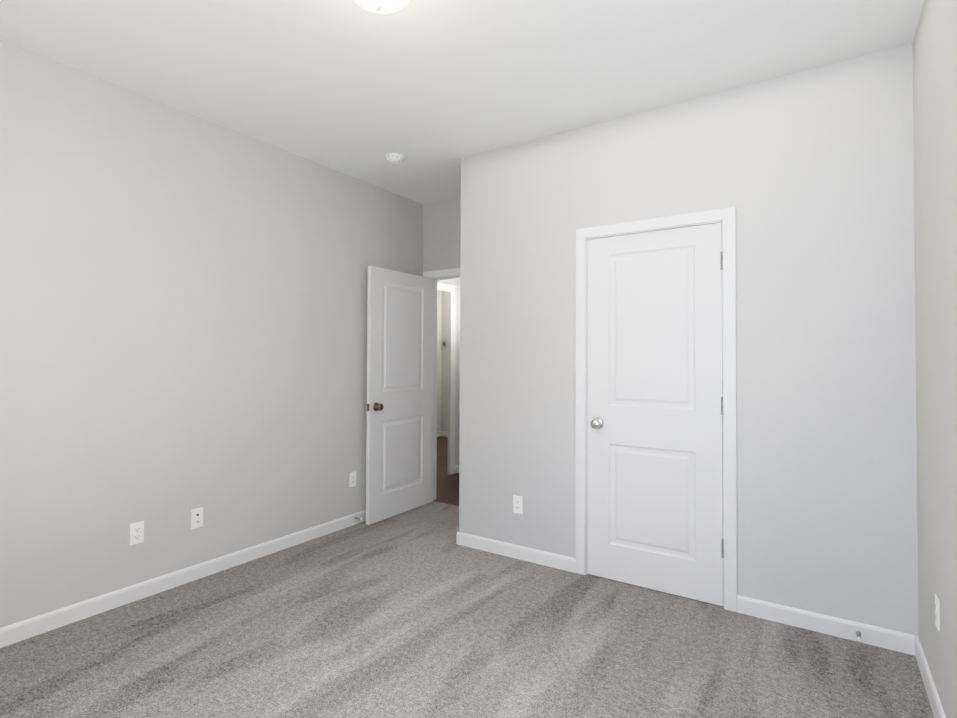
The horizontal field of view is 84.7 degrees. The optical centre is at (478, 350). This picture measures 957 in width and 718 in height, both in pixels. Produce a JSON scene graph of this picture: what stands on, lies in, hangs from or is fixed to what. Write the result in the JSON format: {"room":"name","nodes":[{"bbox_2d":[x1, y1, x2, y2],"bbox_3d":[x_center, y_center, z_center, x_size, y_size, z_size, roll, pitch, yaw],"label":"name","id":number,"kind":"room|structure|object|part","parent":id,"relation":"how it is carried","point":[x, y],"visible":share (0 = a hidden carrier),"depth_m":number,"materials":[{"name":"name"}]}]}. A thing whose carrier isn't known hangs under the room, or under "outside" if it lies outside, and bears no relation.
{"room":"empty bedroom","nodes":[
{"label":"empty bedroom","id":0,"kind":"room"},
{"bbox_2d":[0,40,422,627],"bbox_3d":[-1.672,-0.020,3.204,0.115,2.735,4.242,0,-1,33],"label":"wall","id":1,"kind":"structure","parent":0,"point":[183,313],"depth_m":2.95,"materials":[{"name":"grey paint"}]},
{"bbox_2d":[129,521,143,545],"bbox_3d":[-1.839,0.983,2.828,0.008,0.115,0.070,0,-1,33],"label":"electrical outlet","id":2,"kind":"object","parent":1,"relation":"attached to","point":[136,532],"visible":1,"depth_m":2.83,"materials":[{"name":"white plastic"}]},
{"bbox_2d":[0,510,365,647],"bbox_3d":[-1.624,1.304,3.146,0.013,0.085,4.012,0,-1,33],"label":"baseboard","id":3,"kind":"structure","parent":1,"relation":"attached to","point":[35,626],"depth_m":2.90,"materials":[{"name":"white paint"}]},
{"bbox_2d":[191,507,202,528],"bbox_3d":[-1.656,0.988,3.098,0.016,0.115,0.070,0,-1,33],"label":"outlet","id":4,"kind":"object","parent":1,"relation":"attached to","point":[196,517],"visible":1,"depth_m":3.10,"materials":[{"name":"white plastic"}]},
{"bbox_2d":[349,471,355,486],"bbox_3d":[-0.985,1.010,4.120,0.008,0.115,0.070,0,-1,33],"label":"electrical outlet","id":5,"kind":"object","parent":1,"relation":"attached to","point":[352,479],"visible":1,"depth_m":4.11,"materials":[{"name":"white plastic"}]},
{"bbox_2d":[437,290,441,431],"bbox_3d":[-2.130,0.039,6.790,0.115,2.735,5.490,0,-1,33],"label":"wall","id":6,"kind":"structure","parent":0,"point":[439,316],"depth_m":8.90,"materials":[{"name":"paint"}]},
{"bbox_2d":[423,197,460,271],"bbox_3d":[-0.094,0.011,4.634,0.940,2.735,0.115,0,-1,33],"label":"wall","id":7,"kind":"structure","parent":0,"point":[441,232],"depth_m":4.74,"materials":[{"name":"grey paint"}]},
{"bbox_2d":[366,266,432,524],"bbox_3d":[-0.640,0.352,4.454,0.143,2.030,0.807,0,-1,33],"label":"entry door","id":8,"kind":"structure","parent":7,"relation":"in","point":[399,388],"depth_m":4.40,"materials":[{"name":"white paint"}]},
{"bbox_3d":[-0.640,0.303,4.454,0.143,1.618,0.807,0,-1,33],"label":"entry door hardware","id":9,"kind":"part","parent":8,"relation":"part of","materials":[{"name":"brown metal"}]},
{"bbox_2d":[423,268,459,500],"bbox_3d":[-0.091,0.325,4.626,0.930,2.106,0.147,0,-1,33],"label":"door frame","id":10,"kind":"structure","parent":7,"relation":"attached to","point":[444,274],"depth_m":4.84,"materials":[{"name":"white paint"}]},
{"bbox_2d":[441,291,447,431],"bbox_3d":[0.186,0.077,8.480,1.884,2.735,0.115,0,-1,33],"label":"wall","id":11,"kind":"structure","parent":0,"point":[444,389],"depth_m":8.91,"materials":[{"name":"paint"}]},
{"bbox_2d":[441,431,447,436],"bbox_3d":[0.145,1.401,8.404,1.884,0.085,0.013,0,-1,33],"label":"baseboard return","id":12,"kind":"object","parent":11,"relation":"attached to","point":[444,433],"visible":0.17,"depth_m":8.87,"materials":[{"name":"white paint"}]},
{"bbox_2d":[434,436,458,505],"bbox_3d":[0.682,1.450,7.049,7.554,0.046,4.930,0,-1,33],"label":"floor","id":13,"kind":"structure","parent":0,"point":[447,488],"depth_m":5.70,"materials":[{"name":"brown wood"}]},
{"bbox_2d":[437,278,458,474],"bbox_3d":[0.505,0.057,7.228,0.030,2.735,4.873,0,-1,33],"label":"wall","id":14,"kind":"structure","parent":0,"point":[453,281],"depth_m":6.03,"materials":[{"name":"paint"}]},
{"bbox_2d":[438,282,455,474],"bbox_3d":[-0.534,0.318,5.612,0.016,2.151,0.957,0,-1,33],"label":"trim","id":15,"kind":"structure","parent":14,"relation":"attached to","point":[451,288],"depth_m":5.96,"materials":[{"name":"white paint"}]},
{"bbox_2d":[458,278,459,464],"bbox_3d":[1.466,0.024,5.027,4.000,2.735,0.115,0,-1,33],"label":"wall","id":16,"kind":"structure","parent":0,"point":[459,372],"depth_m":6.07,"materials":[{"name":"paint"}]},
{"bbox_2d":[0,0,923,203],"bbox_3d":[-0.183,-1.448,2.248,3.669,0.100,4.242,0,-1,33],"label":"ceiling","id":17,"kind":"structure","parent":0,"point":[433,92],"depth_m":2.50,"materials":[{"name":"white paint"}]},
{"bbox_2d":[354,0,409,13],"bbox_3d":[-0.369,-1.331,1.947,0.286,0.146,0.286,0,-1,33],"label":"ceiling light","id":18,"kind":"object","parent":17,"relation":"hanging from","point":[383,6],"visible":1,"depth_m":1.97,"materials":[{"name":"white glass"}]},
{"bbox_2d":[385,153,404,163],"bbox_3d":[-0.593,-1.354,3.721,0.140,0.041,0.140,0,-1,33],"label":"smoke detector","id":19,"kind":"object","parent":17,"relation":"attached to","point":[395,158],"visible":1,"depth_m":3.68,"materials":[{"name":"white plastic"}]},
{"bbox_2d":[0,501,933,717],"bbox_3d":[-0.211,1.361,2.176,3.669,0.050,4.185,0,-1,33],"label":"floor carpet","id":20,"kind":"object","parent":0,"point":[418,612],"visible":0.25,"depth_m":2.34,"materials":[{"name":"grey carpet"}]},
{"bbox_2d":[459,43,918,636],"bbox_3d":[0.943,-0.011,3.084,2.499,2.735,0.115,0,-1,33],"label":"wall","id":21,"kind":"structure","parent":0,"point":[809,175],"depth_m":2.66,"materials":[{"name":"grey paint"}]},
{"bbox_2d":[456,532,574,572],"bbox_3d":[0.222,1.317,3.458,0.894,0.085,0.013,0,-1,33],"label":"baseboard","id":22,"kind":"structure","parent":21,"relation":"attached to","point":[553,560],"depth_m":3.43,"materials":[{"name":"white paint"}]},
{"bbox_2d":[513,495,522,513],"bbox_3d":[0.258,1.010,3.442,0.070,0.115,0.008,0,-1,33],"label":"outlet","id":23,"kind":"object","parent":21,"relation":"attached to","point":[518,504],"visible":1,"depth_m":3.44,"materials":[{"name":"white plastic"}]},
{"bbox_2d":[587,223,722,605],"bbox_3d":[0.987,0.334,3.005,0.754,2.030,0.035,0,-1,33],"label":"closet door","id":24,"kind":"structure","parent":21,"relation":"in","point":[655,441],"depth_m":2.97,"materials":[{"name":"white paint"}]},
{"bbox_2d":[590,252,723,557],"bbox_3d":[0.989,0.285,3.005,0.770,1.618,0.159,0,-1,33],"label":"hardware piece","id":25,"kind":"object","parent":24,"relation":"attached to","point":[596,423],"visible":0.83,"depth_m":3.10,"materials":[{"name":"grey metal"}]},
{"bbox_2d":[575,207,736,611],"bbox_3d":[1.002,0.303,3.029,0.894,2.106,0.132,0,-1,33],"label":"door frame","id":26,"kind":"structure","parent":21,"relation":"attached to","point":[726,217],"depth_m":2.79,"materials":[{"name":"white paint"}]},
{"bbox_2d":[737,595,914,655],"bbox_3d":[1.637,1.307,2.522,0.712,0.085,0.013,0,-1,33],"label":"baseboard","id":27,"kind":"structure","parent":21,"relation":"attached to","point":[898,641],"depth_m":2.50,"materials":[{"name":"white paint"}]},
{"bbox_2d":[855,631,861,641],"bbox_3d":[1.740,1.308,2.403,0.022,0.022,0.075,0,-1,33],"label":"doorstop","id":28,"kind":"object","parent":21,"relation":"attached to","point":[858,634],"visible":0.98,"depth_m":2.40,"materials":[{"name":"silver metal"}]},
{"bbox_2d":[913,0,956,717],"bbox_3d":[1.293,-0.041,1.244,0.115,2.735,4.242,0,-1,33],"label":"wall","id":29,"kind":"structure","parent":0,"point":[935,118],"depth_m":1.89,"materials":[{"name":"grey paint"}]},
{"bbox_2d":[915,636,945,717],"bbox_3d":[1.035,1.278,0.956,0.013,0.085,3.290,0,-1,33],"label":"baseboard","id":30,"kind":"structure","parent":29,"relation":"attached to","point":[932,693],"depth_m":2.04,"materials":[{"name":"white paint"}]},
{"bbox_2d":[935,593,939,631],"bbox_3d":[1.665,0.950,1.907,0.008,0.115,0.070,0,-1,33],"label":"outlet","id":31,"kind":"object","parent":29,"relation":"attached to","point":[937,611],"visible":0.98,"depth_m":1.89,"materials":[{"name":"white plastic"}]}
]}

